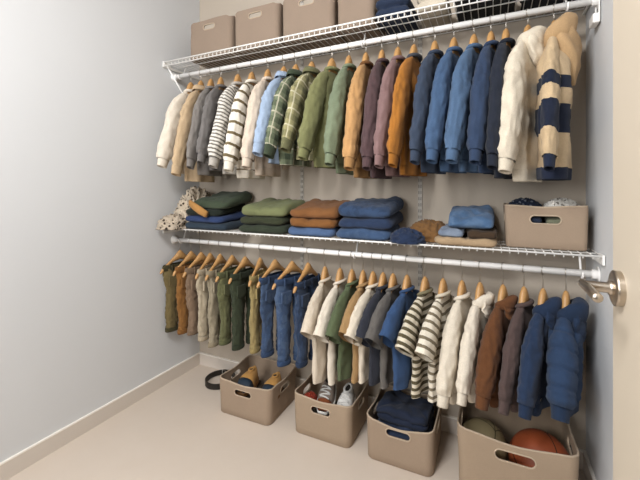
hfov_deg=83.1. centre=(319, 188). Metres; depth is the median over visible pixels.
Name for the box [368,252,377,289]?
clothes hanger
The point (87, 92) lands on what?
wall
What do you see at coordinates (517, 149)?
hoodie
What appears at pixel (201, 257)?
clothes hanger
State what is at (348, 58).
clothes hanger
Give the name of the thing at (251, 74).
clothes hanger
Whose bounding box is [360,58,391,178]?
sweatshirt
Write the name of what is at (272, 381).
shoe
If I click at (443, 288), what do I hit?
clothes hanger
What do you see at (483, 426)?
ball
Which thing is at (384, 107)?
sweatshirt
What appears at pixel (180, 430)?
floor
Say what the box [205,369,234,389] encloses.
belt
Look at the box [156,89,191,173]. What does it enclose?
sweatshirt
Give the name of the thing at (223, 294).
trousers
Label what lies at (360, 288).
t-shirt
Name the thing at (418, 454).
storage basket
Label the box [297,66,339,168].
sweatshirt
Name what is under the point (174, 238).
socket
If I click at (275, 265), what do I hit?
clothes hanger
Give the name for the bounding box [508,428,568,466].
basketball
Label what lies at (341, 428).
storage basket
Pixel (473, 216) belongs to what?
shirt
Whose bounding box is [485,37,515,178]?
sweatshirt
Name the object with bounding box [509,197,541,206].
crumpled cloth
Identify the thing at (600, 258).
wire shelf
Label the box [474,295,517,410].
hoodie
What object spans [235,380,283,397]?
folded cloth
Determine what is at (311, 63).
clothes hanger
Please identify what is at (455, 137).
sweatshirt
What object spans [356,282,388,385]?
t-shirt
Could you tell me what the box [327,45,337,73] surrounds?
clothes hanger
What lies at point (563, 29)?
hood
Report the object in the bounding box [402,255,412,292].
clothes hanger
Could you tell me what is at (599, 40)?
wall
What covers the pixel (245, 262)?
clothes hanger
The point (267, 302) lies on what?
jeans
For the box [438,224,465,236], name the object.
jeans
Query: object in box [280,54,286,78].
clothes hanger
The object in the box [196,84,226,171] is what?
sweatshirt
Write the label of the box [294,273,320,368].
jeans
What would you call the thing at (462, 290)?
clothes hanger
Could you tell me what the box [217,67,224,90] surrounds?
clothes hanger
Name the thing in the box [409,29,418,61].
clothes hanger
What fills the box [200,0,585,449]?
wall
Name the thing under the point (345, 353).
t-shirt
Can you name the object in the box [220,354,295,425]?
storage basket
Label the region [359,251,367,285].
clothes hanger
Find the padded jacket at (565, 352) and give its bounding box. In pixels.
[546,297,588,423]
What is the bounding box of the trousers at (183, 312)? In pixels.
[175,262,203,334]
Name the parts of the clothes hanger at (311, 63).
wooden arm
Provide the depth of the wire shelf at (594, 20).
1.81 m
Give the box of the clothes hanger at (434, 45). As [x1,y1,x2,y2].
[430,26,439,58]
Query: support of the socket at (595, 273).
attached to the closet rod at (593, 273)
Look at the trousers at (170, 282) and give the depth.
2.24 m
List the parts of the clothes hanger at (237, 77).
wooden arm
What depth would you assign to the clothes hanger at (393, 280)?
1.71 m
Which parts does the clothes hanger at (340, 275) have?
wooden arm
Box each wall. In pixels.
[0,0,199,461]
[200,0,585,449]
[586,0,612,479]
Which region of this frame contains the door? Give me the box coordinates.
[578,0,639,479]
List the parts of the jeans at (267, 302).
leg, leg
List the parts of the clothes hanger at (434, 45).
wooden arm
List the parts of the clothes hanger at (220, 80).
wooden arm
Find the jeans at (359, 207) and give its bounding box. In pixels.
[338,196,403,217]
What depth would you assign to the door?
0.51 m
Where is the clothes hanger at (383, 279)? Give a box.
[378,253,387,291]
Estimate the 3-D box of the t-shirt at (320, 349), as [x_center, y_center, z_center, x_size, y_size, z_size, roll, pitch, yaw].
[0.026,0.707,1.876,0.076,0.501,0.511,0,0,24]
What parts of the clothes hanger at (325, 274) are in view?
wooden arm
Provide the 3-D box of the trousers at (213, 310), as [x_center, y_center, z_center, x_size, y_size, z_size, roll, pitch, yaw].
[-0.602,0.694,2.176,0.063,0.449,0.248,0,0,20]
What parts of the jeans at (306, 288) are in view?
leg, leg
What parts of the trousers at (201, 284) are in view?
leg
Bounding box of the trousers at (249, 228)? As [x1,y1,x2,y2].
[239,223,291,233]
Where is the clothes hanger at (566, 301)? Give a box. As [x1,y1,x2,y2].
[562,267,570,307]
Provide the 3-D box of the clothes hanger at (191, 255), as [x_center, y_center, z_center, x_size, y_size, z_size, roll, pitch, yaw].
[-0.814,0.415,2.277,0.029,0.213,0.276,0,0,28]
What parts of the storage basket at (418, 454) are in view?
handle trim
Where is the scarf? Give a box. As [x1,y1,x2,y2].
[156,213,187,229]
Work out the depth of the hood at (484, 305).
1.51 m
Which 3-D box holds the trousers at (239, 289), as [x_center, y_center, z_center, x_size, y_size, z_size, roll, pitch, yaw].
[-0.435,0.686,2.095,0.062,0.433,0.244,0,0,28]
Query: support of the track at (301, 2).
attached to the wall at (440, 192)
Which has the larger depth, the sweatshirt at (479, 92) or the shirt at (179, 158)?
the shirt at (179, 158)
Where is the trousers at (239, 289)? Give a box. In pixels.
[230,267,254,350]
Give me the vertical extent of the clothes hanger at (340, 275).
0.248 m
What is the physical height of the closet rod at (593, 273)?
0.098 m
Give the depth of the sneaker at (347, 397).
1.81 m
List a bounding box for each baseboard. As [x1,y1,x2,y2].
[0,352,199,479]
[200,352,585,469]
[583,451,595,479]
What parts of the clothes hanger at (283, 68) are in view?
wooden arm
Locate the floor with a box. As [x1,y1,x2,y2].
[7,364,585,479]
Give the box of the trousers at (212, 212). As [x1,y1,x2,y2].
[186,203,244,215]
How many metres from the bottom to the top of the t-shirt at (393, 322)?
0.438 m
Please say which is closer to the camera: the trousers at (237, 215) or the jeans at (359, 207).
the jeans at (359, 207)
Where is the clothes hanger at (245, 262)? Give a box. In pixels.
[228,242,254,283]
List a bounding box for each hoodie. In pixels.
[455,291,494,406]
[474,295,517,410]
[497,25,546,181]
[534,12,581,180]
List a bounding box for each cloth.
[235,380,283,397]
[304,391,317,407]
[312,401,337,415]
[410,219,444,242]
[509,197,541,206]
[531,216,541,222]
[542,198,580,206]
[542,216,560,223]
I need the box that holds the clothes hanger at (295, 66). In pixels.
[292,52,298,77]
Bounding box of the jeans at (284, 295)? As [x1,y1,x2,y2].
[274,273,308,366]
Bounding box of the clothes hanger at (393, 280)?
[388,254,397,292]
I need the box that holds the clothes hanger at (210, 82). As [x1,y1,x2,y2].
[207,68,214,90]
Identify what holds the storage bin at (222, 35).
on the wire shelf at (594, 20)
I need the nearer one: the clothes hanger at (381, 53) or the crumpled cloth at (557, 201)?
the crumpled cloth at (557, 201)
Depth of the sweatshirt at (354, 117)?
1.61 m
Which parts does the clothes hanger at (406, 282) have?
wooden arm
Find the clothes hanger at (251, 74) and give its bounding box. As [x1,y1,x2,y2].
[248,60,255,85]
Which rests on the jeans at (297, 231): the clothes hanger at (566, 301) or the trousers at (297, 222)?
the trousers at (297, 222)
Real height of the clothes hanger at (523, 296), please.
0.248 m
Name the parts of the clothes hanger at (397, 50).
wooden arm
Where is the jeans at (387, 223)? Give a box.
[339,211,402,229]
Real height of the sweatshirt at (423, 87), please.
0.550 m
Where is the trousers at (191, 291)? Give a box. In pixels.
[185,263,213,335]
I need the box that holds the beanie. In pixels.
[389,227,425,244]
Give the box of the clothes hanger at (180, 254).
[160,237,192,273]
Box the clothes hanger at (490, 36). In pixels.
[486,15,495,51]
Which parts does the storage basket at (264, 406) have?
handle trim, handle trim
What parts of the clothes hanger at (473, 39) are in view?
wooden arm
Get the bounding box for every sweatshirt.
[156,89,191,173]
[186,86,222,175]
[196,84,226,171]
[207,81,243,174]
[223,79,264,178]
[240,76,288,176]
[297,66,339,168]
[323,63,356,174]
[342,60,376,178]
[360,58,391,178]
[373,55,409,176]
[386,53,426,176]
[409,49,445,173]
[424,46,466,172]
[436,291,472,408]
[444,43,482,173]
[466,40,498,174]
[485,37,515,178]
[498,298,533,415]
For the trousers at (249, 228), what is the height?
0.064 m
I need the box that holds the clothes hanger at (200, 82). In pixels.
[198,69,203,92]
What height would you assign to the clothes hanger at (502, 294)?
0.248 m
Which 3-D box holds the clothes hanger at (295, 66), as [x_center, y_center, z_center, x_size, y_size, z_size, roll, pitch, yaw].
[-0.130,-0.631,1.951,0.029,0.222,0.244,0,0,33]
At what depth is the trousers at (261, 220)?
1.96 m
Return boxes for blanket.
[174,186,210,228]
[434,232,496,247]
[455,0,515,21]
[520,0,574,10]
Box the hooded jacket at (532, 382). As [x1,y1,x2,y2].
[517,296,561,420]
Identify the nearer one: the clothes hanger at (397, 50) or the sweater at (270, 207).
the clothes hanger at (397, 50)
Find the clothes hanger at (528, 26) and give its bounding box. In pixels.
[523,8,530,31]
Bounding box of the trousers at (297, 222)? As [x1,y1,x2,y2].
[290,216,344,227]
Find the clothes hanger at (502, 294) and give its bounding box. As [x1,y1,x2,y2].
[497,262,507,301]
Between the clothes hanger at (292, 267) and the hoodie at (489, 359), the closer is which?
the hoodie at (489, 359)
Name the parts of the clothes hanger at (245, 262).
wooden arm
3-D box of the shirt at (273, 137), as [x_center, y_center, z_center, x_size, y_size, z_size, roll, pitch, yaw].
[-0.129,-0.378,1.951,0.082,0.511,0.520,0,0,33]
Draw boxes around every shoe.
[235,365,258,395]
[262,371,282,397]
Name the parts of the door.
handle lever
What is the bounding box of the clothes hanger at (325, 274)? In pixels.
[321,248,328,283]
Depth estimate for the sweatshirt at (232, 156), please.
1.91 m
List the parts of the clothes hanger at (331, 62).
wooden arm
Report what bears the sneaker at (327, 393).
on the folded cloth at (314, 409)
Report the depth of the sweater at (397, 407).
1.65 m
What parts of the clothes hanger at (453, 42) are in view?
wooden arm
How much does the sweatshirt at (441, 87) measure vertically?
0.549 m
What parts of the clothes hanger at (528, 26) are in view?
wooden arm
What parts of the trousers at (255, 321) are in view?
leg, leg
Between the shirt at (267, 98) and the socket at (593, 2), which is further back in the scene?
the shirt at (267, 98)
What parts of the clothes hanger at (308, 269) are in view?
wooden arm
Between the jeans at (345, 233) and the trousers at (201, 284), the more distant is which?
the trousers at (201, 284)
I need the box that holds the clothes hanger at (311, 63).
[308,49,316,76]
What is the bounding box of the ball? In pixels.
[462,417,507,459]
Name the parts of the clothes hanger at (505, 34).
wooden arm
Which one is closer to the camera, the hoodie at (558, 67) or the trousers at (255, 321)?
the hoodie at (558, 67)
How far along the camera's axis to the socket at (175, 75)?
2.32 m
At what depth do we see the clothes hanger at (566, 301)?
1.41 m
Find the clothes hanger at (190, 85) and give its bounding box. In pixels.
[186,71,193,93]
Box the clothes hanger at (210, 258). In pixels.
[195,239,215,278]
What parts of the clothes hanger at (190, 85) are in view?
wooden arm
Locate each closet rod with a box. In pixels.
[171,0,600,81]
[171,230,600,280]
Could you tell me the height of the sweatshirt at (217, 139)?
0.540 m
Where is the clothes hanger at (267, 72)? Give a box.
[264,57,271,82]
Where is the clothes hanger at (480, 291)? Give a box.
[475,260,484,299]
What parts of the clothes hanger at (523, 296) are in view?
wooden arm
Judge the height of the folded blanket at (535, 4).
0.094 m
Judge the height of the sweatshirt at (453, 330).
0.434 m
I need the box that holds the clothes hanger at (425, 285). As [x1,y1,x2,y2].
[420,256,429,294]
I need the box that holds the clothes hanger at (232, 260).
[215,241,239,281]
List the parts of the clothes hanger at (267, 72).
wooden arm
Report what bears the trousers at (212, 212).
on the trousers at (237, 215)
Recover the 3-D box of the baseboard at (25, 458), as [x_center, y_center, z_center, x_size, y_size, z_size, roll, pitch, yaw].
[-1.570,1.187,1.015,0.012,0.081,3.380,0,0,25]
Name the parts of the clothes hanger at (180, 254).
wooden arm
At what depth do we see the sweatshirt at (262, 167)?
1.86 m
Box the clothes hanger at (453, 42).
[449,22,459,56]
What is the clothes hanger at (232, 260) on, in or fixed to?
hanging from the closet rod at (593, 273)
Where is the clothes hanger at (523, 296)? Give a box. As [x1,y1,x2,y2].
[518,264,528,302]
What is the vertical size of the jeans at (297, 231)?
0.060 m
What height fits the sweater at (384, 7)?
0.107 m
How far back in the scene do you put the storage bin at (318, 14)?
1.89 m
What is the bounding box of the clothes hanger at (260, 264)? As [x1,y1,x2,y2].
[248,243,267,286]
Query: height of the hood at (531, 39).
0.162 m
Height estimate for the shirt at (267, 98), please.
0.502 m
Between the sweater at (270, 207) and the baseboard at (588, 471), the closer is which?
the baseboard at (588, 471)
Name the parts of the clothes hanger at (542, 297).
wooden arm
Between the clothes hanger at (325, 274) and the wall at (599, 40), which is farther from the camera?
the clothes hanger at (325, 274)
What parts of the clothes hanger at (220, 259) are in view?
wooden arm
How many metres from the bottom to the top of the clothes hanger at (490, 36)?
0.222 m
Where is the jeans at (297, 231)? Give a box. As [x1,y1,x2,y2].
[288,226,340,236]
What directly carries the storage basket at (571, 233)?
on the wire shelf at (600, 258)
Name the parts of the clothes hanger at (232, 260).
wooden arm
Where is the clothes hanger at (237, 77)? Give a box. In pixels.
[234,62,241,87]
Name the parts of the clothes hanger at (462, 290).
wooden arm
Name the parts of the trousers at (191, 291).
leg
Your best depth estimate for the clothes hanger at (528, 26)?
1.47 m
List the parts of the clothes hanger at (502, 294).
wooden arm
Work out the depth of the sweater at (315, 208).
1.86 m
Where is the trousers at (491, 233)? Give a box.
[467,225,496,238]
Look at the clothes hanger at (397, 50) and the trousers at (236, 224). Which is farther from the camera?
the trousers at (236, 224)
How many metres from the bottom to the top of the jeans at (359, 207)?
0.101 m
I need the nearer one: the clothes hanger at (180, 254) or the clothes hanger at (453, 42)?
the clothes hanger at (453, 42)
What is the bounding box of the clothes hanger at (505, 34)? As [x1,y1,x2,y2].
[501,12,510,49]
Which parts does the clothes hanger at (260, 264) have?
wooden arm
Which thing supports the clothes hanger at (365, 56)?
hanging from the closet rod at (566, 6)
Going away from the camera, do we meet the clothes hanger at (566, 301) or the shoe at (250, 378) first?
the clothes hanger at (566, 301)
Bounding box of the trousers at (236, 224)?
[185,220,243,230]
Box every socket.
[171,73,178,81]
[171,235,178,243]
[591,0,600,8]
[591,267,600,280]
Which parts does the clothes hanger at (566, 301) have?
wooden arm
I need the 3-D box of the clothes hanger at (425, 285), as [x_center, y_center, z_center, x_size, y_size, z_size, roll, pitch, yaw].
[0.482,0.432,1.659,0.029,0.248,0.244,0,0,41]
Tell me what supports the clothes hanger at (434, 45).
hanging from the closet rod at (566, 6)
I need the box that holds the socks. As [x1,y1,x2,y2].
[189,199,208,216]
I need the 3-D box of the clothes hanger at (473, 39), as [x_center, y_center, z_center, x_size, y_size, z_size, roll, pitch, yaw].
[0.670,-0.631,1.570,0.244,0.222,0.029,0,0,-45]
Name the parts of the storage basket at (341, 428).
handle trim, handle trim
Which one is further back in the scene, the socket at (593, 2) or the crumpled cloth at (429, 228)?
the crumpled cloth at (429, 228)
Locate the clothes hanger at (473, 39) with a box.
[469,18,479,53]
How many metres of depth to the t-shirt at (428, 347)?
1.52 m
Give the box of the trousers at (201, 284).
[196,264,221,341]
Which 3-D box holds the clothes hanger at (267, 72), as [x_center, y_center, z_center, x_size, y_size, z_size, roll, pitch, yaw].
[-0.292,-0.631,2.028,0.029,0.222,0.244,0,0,22]
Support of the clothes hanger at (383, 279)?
hanging from the closet rod at (593, 273)
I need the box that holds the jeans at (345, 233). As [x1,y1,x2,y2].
[336,224,399,240]
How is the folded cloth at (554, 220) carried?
in the storage basket at (571, 233)
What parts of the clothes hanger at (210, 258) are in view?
wooden arm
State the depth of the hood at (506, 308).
1.47 m
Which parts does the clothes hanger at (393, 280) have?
wooden arm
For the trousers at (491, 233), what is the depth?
1.51 m
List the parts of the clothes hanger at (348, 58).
wooden arm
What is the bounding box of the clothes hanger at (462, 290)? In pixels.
[457,259,466,295]
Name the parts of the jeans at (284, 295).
leg, leg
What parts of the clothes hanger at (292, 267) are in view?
wooden arm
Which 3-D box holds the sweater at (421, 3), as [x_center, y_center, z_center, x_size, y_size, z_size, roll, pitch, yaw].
[0.539,-0.842,1.700,0.139,0.097,0.258,0,0,25]
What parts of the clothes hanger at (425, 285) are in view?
wooden arm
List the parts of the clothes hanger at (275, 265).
wooden arm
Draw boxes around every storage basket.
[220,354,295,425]
[295,373,368,447]
[367,384,441,476]
[457,399,579,479]
[503,203,588,250]
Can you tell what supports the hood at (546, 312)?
attached to the hooded jacket at (532, 382)
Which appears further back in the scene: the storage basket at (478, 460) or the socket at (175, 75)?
the socket at (175, 75)
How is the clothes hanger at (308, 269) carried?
hanging from the closet rod at (593, 273)
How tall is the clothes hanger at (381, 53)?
0.222 m
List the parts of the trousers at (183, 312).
leg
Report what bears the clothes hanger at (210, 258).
hanging from the closet rod at (593, 273)
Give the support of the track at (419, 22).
attached to the wall at (440, 192)
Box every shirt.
[171,84,223,181]
[252,71,286,164]
[263,69,311,166]
[280,66,319,160]
[448,205,494,228]
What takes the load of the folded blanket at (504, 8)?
on the wire shelf at (594, 20)
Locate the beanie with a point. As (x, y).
(407, 236)
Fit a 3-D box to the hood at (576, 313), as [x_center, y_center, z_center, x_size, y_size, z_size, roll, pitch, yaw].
[0.985,0.506,1.413,0.110,0.164,0.166,0,0,40]
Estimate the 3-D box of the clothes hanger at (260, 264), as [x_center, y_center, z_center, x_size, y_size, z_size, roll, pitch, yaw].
[-0.341,0.415,2.052,0.029,0.213,0.276,0,0,16]
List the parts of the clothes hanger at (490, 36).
wooden arm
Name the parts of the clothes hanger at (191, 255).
wooden arm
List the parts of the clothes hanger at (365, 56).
wooden arm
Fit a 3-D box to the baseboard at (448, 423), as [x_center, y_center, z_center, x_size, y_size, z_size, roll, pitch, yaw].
[0.161,1.187,2.055,2.218,0.081,0.012,0,0,25]
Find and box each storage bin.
[191,15,249,68]
[235,2,295,59]
[283,0,347,51]
[338,0,384,41]
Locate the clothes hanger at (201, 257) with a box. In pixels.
[182,239,205,276]
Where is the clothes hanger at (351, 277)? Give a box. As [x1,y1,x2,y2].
[347,250,355,287]
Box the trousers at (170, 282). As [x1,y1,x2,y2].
[162,260,193,332]
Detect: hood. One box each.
[472,291,494,318]
[495,295,517,320]
[516,25,546,66]
[532,296,561,329]
[543,12,581,85]
[556,297,588,341]
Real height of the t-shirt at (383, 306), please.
0.442 m
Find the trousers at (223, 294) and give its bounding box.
[217,266,245,345]
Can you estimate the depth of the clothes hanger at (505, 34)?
1.50 m
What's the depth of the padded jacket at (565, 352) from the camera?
1.28 m
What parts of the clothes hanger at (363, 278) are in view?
wooden arm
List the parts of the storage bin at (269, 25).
handle trim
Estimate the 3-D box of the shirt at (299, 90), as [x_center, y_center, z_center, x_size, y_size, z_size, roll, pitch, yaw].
[-0.042,-0.390,1.909,0.082,0.488,0.522,0,0,33]
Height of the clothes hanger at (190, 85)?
0.222 m
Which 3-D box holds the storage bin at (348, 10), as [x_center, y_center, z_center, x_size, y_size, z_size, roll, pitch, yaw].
[0.218,-0.907,1.873,0.197,0.227,0.237,0,0,25]
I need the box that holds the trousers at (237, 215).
[186,210,246,222]
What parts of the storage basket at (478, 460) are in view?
handle trim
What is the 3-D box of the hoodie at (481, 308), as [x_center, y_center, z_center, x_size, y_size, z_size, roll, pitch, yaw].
[0.700,0.653,1.552,0.092,0.425,0.516,0,0,43]
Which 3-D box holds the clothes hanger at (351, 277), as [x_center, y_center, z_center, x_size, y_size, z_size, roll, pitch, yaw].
[0.161,0.432,1.812,0.029,0.248,0.244,0,0,30]
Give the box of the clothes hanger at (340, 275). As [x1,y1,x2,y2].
[335,250,343,286]
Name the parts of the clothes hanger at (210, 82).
wooden arm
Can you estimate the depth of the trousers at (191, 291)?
2.16 m
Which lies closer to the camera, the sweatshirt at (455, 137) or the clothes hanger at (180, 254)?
the sweatshirt at (455, 137)
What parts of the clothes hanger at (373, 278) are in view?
wooden arm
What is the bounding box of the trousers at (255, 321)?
[249,268,269,353]
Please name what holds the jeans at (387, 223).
on the jeans at (345, 233)
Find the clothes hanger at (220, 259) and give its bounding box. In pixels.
[205,240,226,280]
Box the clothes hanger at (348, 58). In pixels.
[345,42,353,71]
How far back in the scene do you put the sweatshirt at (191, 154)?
2.03 m
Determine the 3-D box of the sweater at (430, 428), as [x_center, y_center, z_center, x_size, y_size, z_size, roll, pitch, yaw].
[0.396,1.096,1.695,0.252,0.068,0.218,0,0,23]
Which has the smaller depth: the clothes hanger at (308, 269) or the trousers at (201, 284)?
the clothes hanger at (308, 269)
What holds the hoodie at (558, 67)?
hanging from the clothes hanger
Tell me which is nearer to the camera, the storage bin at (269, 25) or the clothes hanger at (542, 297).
the clothes hanger at (542, 297)
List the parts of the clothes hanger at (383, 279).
wooden arm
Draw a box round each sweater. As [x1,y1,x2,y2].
[194,191,251,208]
[242,198,304,216]
[290,198,349,218]
[375,0,418,34]
[376,390,434,431]
[378,417,433,439]
[416,0,451,28]
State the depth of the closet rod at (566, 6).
1.68 m
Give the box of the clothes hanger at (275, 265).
[256,244,284,287]
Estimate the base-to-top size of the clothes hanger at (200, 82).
0.222 m
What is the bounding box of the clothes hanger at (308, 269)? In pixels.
[293,247,320,293]
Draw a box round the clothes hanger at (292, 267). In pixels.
[272,246,302,289]
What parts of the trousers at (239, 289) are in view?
leg, leg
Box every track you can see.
[300,1,303,269]
[418,16,421,289]
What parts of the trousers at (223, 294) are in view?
leg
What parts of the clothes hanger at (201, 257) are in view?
wooden arm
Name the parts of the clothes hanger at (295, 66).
wooden arm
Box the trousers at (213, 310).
[206,264,231,347]
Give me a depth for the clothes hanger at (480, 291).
1.54 m
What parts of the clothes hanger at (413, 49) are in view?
wooden arm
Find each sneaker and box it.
[317,376,336,414]
[337,382,355,405]
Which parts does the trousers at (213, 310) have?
leg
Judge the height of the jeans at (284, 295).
0.463 m
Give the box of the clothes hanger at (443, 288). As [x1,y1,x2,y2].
[438,258,447,298]
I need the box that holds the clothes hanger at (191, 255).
[172,238,196,275]
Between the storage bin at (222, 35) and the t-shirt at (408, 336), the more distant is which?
the storage bin at (222, 35)
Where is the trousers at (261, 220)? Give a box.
[240,214,292,224]
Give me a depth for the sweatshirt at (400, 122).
1.56 m
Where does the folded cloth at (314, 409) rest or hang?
in the storage basket at (341, 428)
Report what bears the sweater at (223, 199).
on the trousers at (212, 212)
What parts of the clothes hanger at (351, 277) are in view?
wooden arm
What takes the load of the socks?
on the trousers at (212, 212)
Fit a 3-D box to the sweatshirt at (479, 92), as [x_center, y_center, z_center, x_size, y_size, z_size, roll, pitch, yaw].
[0.729,-0.343,1.541,0.080,0.558,0.508,0,0,41]
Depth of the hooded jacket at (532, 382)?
1.35 m
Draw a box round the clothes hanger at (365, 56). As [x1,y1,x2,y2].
[362,38,370,70]
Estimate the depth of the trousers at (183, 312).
2.20 m
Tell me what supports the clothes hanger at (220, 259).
hanging from the closet rod at (593, 273)
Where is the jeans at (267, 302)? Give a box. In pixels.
[258,271,289,357]
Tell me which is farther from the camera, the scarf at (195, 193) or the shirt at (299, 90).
the scarf at (195, 193)
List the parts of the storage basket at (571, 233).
handle trim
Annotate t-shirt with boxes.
[300,276,334,383]
[313,277,346,385]
[325,279,358,380]
[338,280,368,383]
[344,281,378,383]
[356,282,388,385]
[365,284,401,388]
[378,285,419,390]
[395,287,436,398]
[414,289,454,402]
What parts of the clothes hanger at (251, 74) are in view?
wooden arm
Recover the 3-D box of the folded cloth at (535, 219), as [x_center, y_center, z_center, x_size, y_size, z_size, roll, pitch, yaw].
[0.897,0.170,1.575,0.124,0.120,0.178,0,0,25]
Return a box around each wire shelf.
[163,0,599,92]
[163,229,604,265]
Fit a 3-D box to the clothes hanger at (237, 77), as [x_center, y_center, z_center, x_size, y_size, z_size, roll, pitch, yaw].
[-0.481,-0.631,2.119,0.029,0.222,0.244,0,0,23]
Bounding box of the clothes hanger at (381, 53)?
[378,35,385,67]
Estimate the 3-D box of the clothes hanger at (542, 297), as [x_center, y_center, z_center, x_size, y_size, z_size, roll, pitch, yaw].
[0.901,0.432,1.459,0.244,0.248,0.029,0,0,-43]
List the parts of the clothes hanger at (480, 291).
wooden arm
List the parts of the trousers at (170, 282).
leg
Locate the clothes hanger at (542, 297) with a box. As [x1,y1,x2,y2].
[538,265,547,304]
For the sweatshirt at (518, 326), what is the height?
0.412 m
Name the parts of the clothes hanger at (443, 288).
wooden arm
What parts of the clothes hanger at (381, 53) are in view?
wooden arm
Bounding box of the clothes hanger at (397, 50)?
[394,32,401,63]

